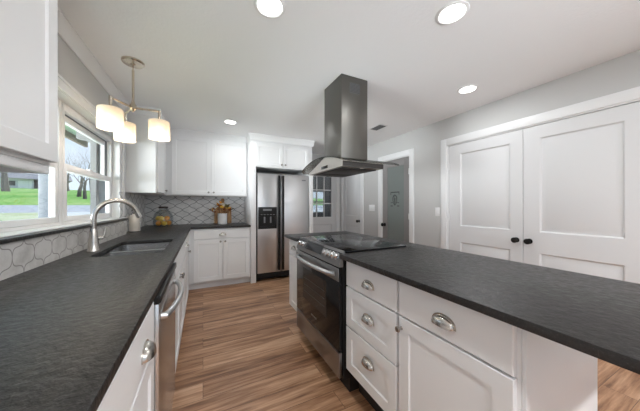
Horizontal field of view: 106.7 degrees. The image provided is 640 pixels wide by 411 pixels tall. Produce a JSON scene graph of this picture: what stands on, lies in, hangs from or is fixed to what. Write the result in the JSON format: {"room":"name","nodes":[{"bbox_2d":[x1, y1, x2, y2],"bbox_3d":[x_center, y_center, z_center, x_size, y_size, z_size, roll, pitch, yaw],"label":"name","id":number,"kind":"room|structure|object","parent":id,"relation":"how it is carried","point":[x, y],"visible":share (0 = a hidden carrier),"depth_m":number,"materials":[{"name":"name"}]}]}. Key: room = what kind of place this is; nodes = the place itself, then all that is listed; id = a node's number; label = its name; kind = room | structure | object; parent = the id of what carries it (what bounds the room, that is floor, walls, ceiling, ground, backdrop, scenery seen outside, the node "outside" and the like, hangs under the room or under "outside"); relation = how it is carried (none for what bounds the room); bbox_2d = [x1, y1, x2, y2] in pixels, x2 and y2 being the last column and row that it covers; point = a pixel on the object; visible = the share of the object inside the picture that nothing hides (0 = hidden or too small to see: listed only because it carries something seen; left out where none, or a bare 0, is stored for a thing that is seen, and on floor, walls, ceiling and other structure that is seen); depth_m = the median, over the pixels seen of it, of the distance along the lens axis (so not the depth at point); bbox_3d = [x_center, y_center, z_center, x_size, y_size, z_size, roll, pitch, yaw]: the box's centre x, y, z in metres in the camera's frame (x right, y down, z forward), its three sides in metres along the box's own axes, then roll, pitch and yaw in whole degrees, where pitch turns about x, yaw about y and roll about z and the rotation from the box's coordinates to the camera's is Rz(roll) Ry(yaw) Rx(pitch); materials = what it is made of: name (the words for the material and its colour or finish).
{"room":"kitchen","nodes":[
{"label":"kitchen","id":0,"kind":"room"},
{"bbox_2d":[58,34,120,253],"bbox_3d":[-1.130,0.040,0.258,0.200,2.360,7.660,0,0,-26],"label":"wall","id":1,"kind":"structure","parent":0,"point":[70,67],"depth_m":1.72,"materials":[{"name":"grey paint"}]},
{"bbox_2d":[0,0,57,173],"bbox_3d":[-0.958,-0.626,0.498,0.316,1.024,0.698,0,0,-26],"label":"upper cabinet","id":2,"kind":"object","parent":1,"relation":"attached to","point":[28,28],"visible":1,"depth_m":0.74,"materials":[{"name":"white paint"}]},
{"bbox_2d":[0,99,60,232],"bbox_3d":[-1.588,-0.291,1.162,0.099,0.843,0.957,0,0,-26],"label":"window","id":3,"kind":"structure","parent":1,"relation":"in","point":[49,185],"depth_m":1.55,"materials":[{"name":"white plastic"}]},
{"bbox_2d":[0,220,125,280],"bbox_3d":[-1.328,0.230,0.963,0.064,0.148,3.500,0,0,-26],"label":"backsplash","id":4,"kind":"structure","parent":1,"relation":"attached to","point":[17,257],"depth_m":1.24,"materials":[{"name":"tile"}]},
{"bbox_2d":[0,217,126,237],"bbox_3d":[-1.776,0.134,1.657,0.195,0.006,2.140,0,0,-26],"label":"trim","id":5,"kind":"structure","parent":1,"relation":"attached to","point":[26,231],"depth_m":1.35,"materials":[{"name":"white paint"}]},
{"bbox_2d":[0,218,127,243],"bbox_3d":[-1.323,0.146,0.968,0.078,0.018,3.505,0,0,-26],"label":"window ledge","id":6,"kind":"object","parent":1,"relation":"attached to","point":[15,238],"visible":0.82,"depth_m":1.25,"materials":[{"name":"black stone"}]},
{"bbox_2d":[62,102,111,223],"bbox_3d":[-2.026,-0.291,2.053,0.099,0.843,0.977,0,0,-26],"label":"window","id":7,"kind":"structure","parent":1,"relation":"in","point":[71,118],"depth_m":2.05,"materials":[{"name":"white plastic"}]},
{"bbox_2d":[58,73,124,224],"bbox_3d":[-1.782,-0.297,1.620,0.170,0.855,2.120,0,0,-26],"label":"trim","id":8,"kind":"structure","parent":1,"relation":"attached to","point":[116,146],"depth_m":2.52,"materials":[{"name":"white paint"}]},
{"bbox_2d":[58,7,128,111],"bbox_3d":[-1.711,-1.097,1.730,0.055,0.085,2.155,0,0,-26],"label":"trim","id":9,"kind":"structure","parent":1,"relation":"attached to","point":[66,31],"depth_m":1.75,"materials":[{"name":"white paint"}]},
{"bbox_2d":[92,140,98,212],"bbox_3d":[-2.301,-0.297,2.457,0.036,0.854,0.160,0,0,-26],"label":"trim","id":10,"kind":"structure","parent":1,"relation":"attached to","point":[95,146],"depth_m":2.39,"materials":[{"name":"grey wood"}]},
{"bbox_2d":[119,191,145,231],"bbox_3d":[-2.402,0.078,3.084,0.010,0.454,1.243,0,0,-26],"label":"backsplash","id":11,"kind":"structure","parent":1,"relation":"attached to","point":[139,201],"depth_m":3.02,"materials":[{"name":"grey tile"}]},
{"bbox_2d":[125,113,167,195],"bbox_3d":[-2.292,-0.643,3.247,0.348,0.987,1.066,0,0,-26],"label":"upper cabinet","id":12,"kind":"object","parent":1,"relation":"attached to","point":[145,159],"visible":0.79,"depth_m":2.77,"materials":[{"name":"white paint"}]},
{"bbox_2d":[90,139,91,213],"bbox_3d":[-1.542,0.195,0.802,0.059,2.650,6.800,0,0,-26],"label":"wall","id":13,"kind":"structure","parent":0,"point":[90,139],"depth_m":2.49,"materials":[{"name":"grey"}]},
{"bbox_2d":[65,124,87,146],"bbox_3d":[-2.070,-0.990,1.155,0.585,0.180,5.900,0,0,-26],"label":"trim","id":14,"kind":"structure","parent":13,"relation":"attached to","point":[70,133],"depth_m":3.24,"materials":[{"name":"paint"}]},
{"bbox_2d":[76,131,89,141],"bbox_3d":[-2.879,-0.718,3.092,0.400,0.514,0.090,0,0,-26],"label":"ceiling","id":15,"kind":"structure","parent":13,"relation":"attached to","point":[79,136],"depth_m":2.99,"materials":[{"name":"grey paint"}]},
{"bbox_2d":[195,172,296,196],"bbox_3d":[-1.559,0.040,4.259,2.560,2.360,0.100,0,0,-26],"label":"wall","id":16,"kind":"structure","parent":0,"point":[256,172],"depth_m":4.55,"materials":[{"name":"grey paint"}]},
{"bbox_2d":[146,196,243,224],"bbox_3d":[-2.023,0.078,3.969,1.470,0.454,0.010,0,0,-26],"label":"backsplash","id":17,"kind":"structure","parent":16,"relation":"attached to","point":[181,209],"depth_m":3.91,"materials":[{"name":"grey tile"}]},
{"bbox_2d":[165,135,246,196],"bbox_3d":[-1.809,-0.643,3.871,1.168,0.987,0.368,0,0,-26],"label":"upper cabinet","id":18,"kind":"object","parent":16,"relation":"attached to","point":[200,167],"visible":0.94,"depth_m":3.72,"materials":[{"name":"white paint"}]},
{"bbox_2d":[125,104,246,142],"bbox_3d":[-1.702,-1.093,3.328,1.462,0.094,0.795,0,0,-26],"label":"trim","id":19,"kind":"structure","parent":18,"relation":"attached to","point":[173,131],"depth_m":3.62,"materials":[{"name":"white paint"}]},
{"bbox_2d":[247,140,311,173],"bbox_3d":[-0.739,-0.878,4.238,1.068,0.517,0.642,0,0,-26],"label":"upper cabinet","id":20,"kind":"object","parent":16,"relation":"attached to","point":[269,157],"visible":0.91,"depth_m":3.98,"materials":[{"name":"white paint"}]},
{"bbox_2d":[246,132,314,146],"bbox_3d":[-0.727,-1.089,4.215,1.134,0.100,0.592,0,0,-26],"label":"trim","id":21,"kind":"structure","parent":20,"relation":"attached to","point":[250,136],"depth_m":3.93,"materials":[{"name":"white paint"}]},
{"bbox_2d":[312,153,324,165],"bbox_3d":[-0.028,0.040,5.229,1.164,2.360,0.290,0,0,-26],"label":"wall","id":22,"kind":"structure","parent":0,"point":[314,156],"depth_m":5.23,"materials":[{"name":"grey paint"}]},
{"bbox_2d":[312,166,339,232],"bbox_3d":[-0.013,0.177,5.319,0.980,2.085,0.133,0,0,-26],"label":"door","id":23,"kind":"structure","parent":22,"relation":"in","point":[320,224],"depth_m":5.40,"materials":[{"name":"white paint"}]},
{"bbox_2d":[313,176,330,216],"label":"window","id":24,"kind":"structure","parent":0,"point":[319,179],"depth_m":8.71,"materials":[{"name":"grey"}]},
{"bbox_2d":[58,0,639,154],"bbox_3d":[0.544,-1.215,1.176,4.114,0.150,8.230,0,0,-26],"label":"ceiling","id":25,"kind":"structure","parent":0,"point":[208,63],"depth_m":1.77,"materials":[{"name":"white paint"}]},
{"bbox_2d":[96,56,169,142],"bbox_3d":[-1.446,-0.841,1.907,0.420,0.596,0.488,0,0,-26],"label":"chandelier","id":26,"kind":"object","parent":25,"relation":"hanging from","point":[110,118],"visible":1,"depth_m":1.88,"materials":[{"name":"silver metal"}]},
{"bbox_2d":[223,120,236,123],"bbox_3d":[-1.221,-1.135,3.244,0.180,0.008,0.180,0,0,-26],"label":"recessed light","id":27,"kind":"object","parent":25,"relation":"in","point":[224,121],"visible":1,"depth_m":3.21,"materials":[{"name":"white glass"}]},
{"bbox_2d":[254,0,285,18],"bbox_3d":[-0.286,-1.135,1.358,0.180,0.008,0.180,0,0,-26],"label":"recessed light","id":28,"kind":"object","parent":25,"relation":"in","point":[272,9],"visible":1,"depth_m":1.37,"materials":[{"name":"white glass"}]},
{"bbox_2d":[302,73,397,176],"bbox_3d":[0.242,-0.716,2.278,0.589,0.847,0.875,0,0,-26],"label":"range hood","id":29,"kind":"object","parent":25,"relation":"hanging from","point":[346,96],"visible":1,"depth_m":2.11,"materials":[{"name":"silver metal"}]},
{"bbox_2d":[309,157,382,176],"bbox_3d":[0.205,-0.353,2.163,0.393,0.122,0.639,0,0,-26],"label":"hood","id":30,"kind":"object","parent":29,"relation":"attached to","point":[329,166],"depth_m":1.99,"materials":[{"name":"silver metal"}]},
{"bbox_2d":[350,82,359,94],"bbox_3d":[0.309,-1.037,2.110,0.107,0.090,0.001,0,0,-26],"label":"vent grille","id":31,"kind":"object","parent":29,"relation":"attached to","point":[354,86],"depth_m":2.11,"materials":[{"name":"grey metal"}]},
{"bbox_2d":[369,124,387,130],"bbox_3d":[0.846,-1.134,3.469,0.150,0.010,0.250,0,0,-26],"label":"ceiling vent","id":32,"kind":"object","parent":25,"relation":"in","point":[380,126],"visible":1,"depth_m":3.46,"materials":[{"name":"white metal"}]},
{"bbox_2d":[435,0,469,24],"bbox_3d":[0.783,-1.135,1.410,0.180,0.008,0.180,0,0,-26],"label":"recessed light","id":33,"kind":"object","parent":25,"relation":"in","point":[454,11],"visible":1,"depth_m":1.40,"materials":[{"name":"white glass"}]},
{"bbox_2d":[457,85,477,93],"bbox_3d":[1.445,-1.135,2.332,0.180,0.008,0.180,0,0,-26],"label":"recessed light","id":34,"kind":"object","parent":25,"relation":"in","point":[468,88],"visible":1,"depth_m":2.33,"materials":[{"name":"white glass"}]},
{"bbox_2d":[172,276,639,410],"bbox_3d":[0.540,1.280,1.173,4.004,0.120,8.110,0,0,-26],"label":"floor","id":35,"kind":"structure","parent":0,"point":[243,347],"depth_m":1.84,"materials":[{"name":"brown wood"}]},
{"bbox_2d":[97,302,155,410],"bbox_3d":[-0.717,0.777,0.479,0.600,0.885,0.652,0,0,-26],"label":"base cabinet","id":36,"kind":"object","parent":35,"relation":"on","point":[131,388],"visible":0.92,"depth_m":0.65,"materials":[{"name":"white paint"}]},
{"bbox_2d":[106,242,184,372],"bbox_3d":[-1.335,0.777,1.739,0.602,0.885,0.920,0,0,-26],"label":"base cabinet","id":37,"kind":"object","parent":35,"relation":"on","point":[179,271],"visible":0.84,"depth_m":1.82,"materials":[{"name":"white paint"}]},
{"bbox_2d":[153,262,183,410],"bbox_3d":[-0.978,0.782,1.058,0.643,0.876,0.606,0,0,-26],"label":"dishwasher","id":38,"kind":"object","parent":35,"relation":"on","point":[165,303],"visible":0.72,"depth_m":1.06,"materials":[{"name":"silver metal"}]},
{"bbox_2d":[184,234,190,317],"bbox_3d":[-1.713,0.777,2.507,0.602,0.885,0.788,0,0,-26],"label":"base cabinet","id":39,"kind":"object","parent":35,"relation":"on","point":[186,242],"visible":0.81,"depth_m":2.60,"materials":[{"name":"white paint"}]},
{"bbox_2d":[189,227,249,289],"bbox_3d":[-1.623,0.777,3.776,0.918,0.885,0.652,0,0,-26],"label":"base cabinet","id":40,"kind":"object","parent":35,"relation":"on","point":[218,256],"visible":0.95,"depth_m":3.52,"materials":[{"name":"white paint"}]},
{"bbox_2d":[244,166,255,282],"bbox_3d":[-1.186,0.301,4.026,0.080,1.838,0.643,0,0,-26],"label":"surround panel","id":41,"kind":"object","parent":35,"relation":"on","point":[250,200],"visible":0.66,"depth_m":3.75,"materials":[{"name":"white paint"}]},
{"bbox_2d":[256,173,308,280],"bbox_3d":[-0.726,0.338,4.224,0.901,1.725,0.658,0,0,-26],"label":"refrigerator","id":42,"kind":"object","parent":35,"relation":"on","point":[282,201],"visible":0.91,"depth_m":3.91,"materials":[{"name":"silver metal"}]},
{"bbox_2d":[289,239,297,311],"bbox_3d":[-0.019,0.777,2.479,0.582,0.885,0.323,0,0,-26],"label":"base cabinet","id":43,"kind":"object","parent":35,"relation":"on","point":[292,244],"visible":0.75,"depth_m":2.41,"materials":[{"name":"white paint"}]},
{"bbox_2d":[297,170,312,232],"bbox_3d":[-0.294,0.301,4.465,0.068,1.838,0.643,0,0,-26],"label":"surround panel","id":44,"kind":"object","parent":35,"relation":"on","point":[306,173],"visible":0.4,"depth_m":4.18,"materials":[{"name":"white paint"}]},
{"bbox_2d":[296,234,405,391],"bbox_3d":[0.178,0.756,1.960,0.641,0.928,0.774,0,0,-26],"label":"range","id":45,"kind":"object","parent":35,"relation":"on","point":[321,274],"visible":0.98,"depth_m":1.71,"materials":[{"name":"black glass"}]},
{"bbox_2d":[302,234,405,252],"bbox_3d":[0.229,0.299,1.986,0.527,0.010,0.774,0,0,-26],"label":"cooktop","id":46,"kind":"object","parent":45,"relation":"in","point":[344,243],"depth_m":1.84,"materials":[{"name":"grey glass"}]},
{"bbox_2d":[346,261,399,410],"bbox_3d":[0.496,0.777,1.431,0.582,0.885,0.454,0,0,-26],"label":"base cabinet","id":47,"kind":"object","parent":35,"relation":"on","point":[372,298],"visible":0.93,"depth_m":1.27,"materials":[{"name":"white paint"}]},
{"bbox_2d":[395,282,596,410],"bbox_3d":[0.703,0.777,1.008,0.584,0.885,0.485,0,0,-26],"label":"base cabinet","id":48,"kind":"object","parent":35,"relation":"on","point":[453,356],"visible":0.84,"depth_m":0.83,"materials":[{"name":"white paint"}]},
{"bbox_2d":[284,231,639,374],"bbox_3d":[0.492,0.320,1.607,0.759,0.029,2.390,0,0,-26],"label":"countertop","id":49,"kind":"structure","parent":48,"relation":"on","point":[598,317],"depth_m":0.84,"materials":[{"name":"black stone"}]},
{"bbox_3d":[-0.424,0.777,-0.115,0.601,0.885,0.668,0,0,-26],"label":"base cabinet","id":50,"kind":"object","parent":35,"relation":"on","visible":0},
{"bbox_2d":[0,222,250,410],"bbox_3d":[-0.972,0.320,1.828,1.467,0.029,4.779,0,0,-26],"label":"countertop","id":51,"kind":"structure","parent":50,"relation":"on","point":[68,324],"depth_m":0.64,"materials":[{"name":"black stone"}]},
{"bbox_2d":[86,198,141,251],"bbox_3d":[-1.436,0.127,1.680,0.068,0.356,0.306,0,0,38],"label":"faucet","id":52,"kind":"object","parent":51,"relation":"on","point":[93,239],"visible":1,"depth_m":1.59,"materials":[{"name":"grey metal"}]},
{"bbox_2d":[128,210,140,231],"bbox_3d":[-2.148,0.175,2.755,0.126,0.259,0.120,0,0,-26],"label":"soap dispenser","id":53,"kind":"object","parent":51,"relation":"on","point":[134,223],"visible":0.77,"depth_m":2.72,"materials":[{"name":"beige ceramic"}]},
{"bbox_2d":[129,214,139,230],"bbox_3d":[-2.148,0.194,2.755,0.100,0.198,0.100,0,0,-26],"label":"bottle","id":54,"kind":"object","parent":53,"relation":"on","point":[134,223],"depth_m":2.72,"materials":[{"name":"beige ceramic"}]},
{"bbox_2d":[99,242,170,256],"bbox_3d":[-1.350,0.428,1.782,0.378,0.184,0.718,0,0,-26],"label":"sink","id":55,"kind":"object","parent":51,"relation":"in","point":[133,249],"visible":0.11,"depth_m":1.99,"materials":[{"name":"silver metal"}]},
{"bbox_2d":[218,213,226,223],"bbox_3d":[-1.591,0.217,3.881,0.148,0.175,0.148,0,0,-26],"label":"crock","id":56,"kind":"object","parent":51,"relation":"on","point":[222,218],"visible":0.91,"depth_m":3.82,"materials":[{"name":"white ceramic"}]},
{"bbox_2d":[209,201,233,213],"bbox_3d":[-1.580,0.106,3.850,0.220,0.370,0.359,0,0,39],"label":"bouquet","id":57,"kind":"object","parent":56,"relation":"in","point":[225,207],"visible":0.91,"depth_m":3.84,"materials":[{"name":"yellow plant"}]},
{"bbox_2d":[214,198,231,223],"bbox_3d":[-1.660,0.090,4.069,0.270,0.424,0.114,0,0,-26],"label":"cutting board","id":58,"kind":"object","parent":51,"relation":"on","point":[229,219],"visible":0.58,"depth_m":4.06,"materials":[{"name":"brown wood"}]},
{"bbox_2d":[364,50,639,247],"bbox_3d":[2.264,0.040,2.021,0.120,2.360,7.830,0,0,-26],"label":"wall","id":59,"kind":"structure","parent":0,"point":[621,73],"depth_m":2.97,"materials":[{"name":"grey paint"}]},
{"bbox_2d":[340,173,363,233],"bbox_3d":[0.699,0.177,5.127,0.179,2.085,0.865,0,0,-26],"label":"door","id":60,"kind":"structure","parent":59,"relation":"in","point":[351,187],"depth_m":5.09,"materials":[{"name":"white paint"}]},
{"bbox_2d":[369,205,374,210],"bbox_3d":[0.977,0.045,4.492,0.010,0.116,0.165,0,0,-26],"label":"light switch","id":61,"kind":"object","parent":59,"relation":"attached to","point":[371,207],"visible":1,"depth_m":4.48,"materials":[{"name":"white plastic"}]},
{"bbox_2d":[378,148,413,242],"bbox_3d":[1.267,0.176,3.970,0.181,2.087,0.814,0,0,-26],"label":"door","id":62,"kind":"structure","parent":59,"relation":"in","point":[395,182],"depth_m":3.93,"materials":[{"name":"white paint"}]},
{"bbox_2d":[435,207,439,215],"bbox_3d":[1.597,0.085,3.232,0.010,0.116,0.075,0,0,-26],"label":"light switch","id":63,"kind":"object","parent":59,"relation":"attached to","point":[437,209],"visible":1,"depth_m":3.23,"materials":[{"name":"white plastic"}]},
{"bbox_2d":[441,86,639,283],"bbox_3d":[2.049,0.176,2.389,0.173,2.087,1.805,0,0,-26],"label":"door","id":64,"kind":"structure","parent":59,"relation":"in","point":[559,188],"depth_m":2.16,"materials":[{"name":"white paint"}]},
{"label":"outside","id":65,"kind":"structure","parent":0,"visible":0},
{"bbox_2d":[0,188,322,204],"bbox_3d":[-101.440,-2.655,57.219,277.872,5.250,246.099,0,0,-26],"label":"lawn","id":66,"kind":"structure","parent":65,"point":[16,196],"depth_m":24.20,"materials":[{"name":"green plant"}]},
{"bbox_2d":[1,172,10,191],"bbox_3d":[-43.348,-7.088,32.164,7.501,10.725,7.067,0,0,-37],"label":"bare tree","id":67,"kind":"object","parent":66,"relation":"on","point":[5,186],"visible":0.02,"depth_m":31.22,"materials":[{"name":"grey plant"}]},
{"bbox_2d":[0,172,71,188],"bbox_3d":[-73.649,-5.852,60.007,16.973,4.400,13.560,0,0,-26],"label":"house","id":68,"kind":"structure","parent":66,"relation":"on","point":[16,180],"depth_m":57.73,"materials":[{"name":"grey"}]},
{"bbox_2d":[66,150,77,190],"bbox_3d":[-51.203,-7.392,47.844,5.578,9.268,8.000,0,0,-35],"label":"bare tree","id":69,"kind":"object","parent":66,"relation":"on","point":[68,189],"visible":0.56,"depth_m":47.99,"materials":[{"name":"grey plant"}]},
{"bbox_2d":[67,155,89,198],"bbox_3d":[-26.000,-3.531,25.573,3.181,5.918,6.235,0,0,7],"label":"bare tree","id":70,"kind":"object","parent":66,"relation":"on","point":[85,182],"visible":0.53,"depth_m":25.57,"materials":[{"name":"grey plant"}]},
{"bbox_2d":[67,147,89,196],"bbox_3d":[-28.405,-4.305,28.654,6.789,6.777,5.809,0,0,19],"label":"bare tree","id":71,"kind":"object","parent":66,"relation":"on","point":[79,192],"visible":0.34,"depth_m":28.12,"materials":[{"name":"grey plant"}]},
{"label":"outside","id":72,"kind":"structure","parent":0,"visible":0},
{"bbox_2d":[0,213,37,220],"bbox_3d":[-15.499,0.802,0.449,17.300,0.824,20.000,0,0,42],"label":"ground","id":73,"kind":"structure","parent":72,"point":[3,216],"depth_m":10.96,"materials":[{"name":"green plant"}]},
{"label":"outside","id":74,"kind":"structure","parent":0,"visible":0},
{"bbox_2d":[0,205,322,212],"bbox_3d":[-27.888,0.180,4.825,7.000,0.420,90.000,0,0,42],"label":"road","id":75,"kind":"structure","parent":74,"point":[3,208],"depth_m":15.39,"materials":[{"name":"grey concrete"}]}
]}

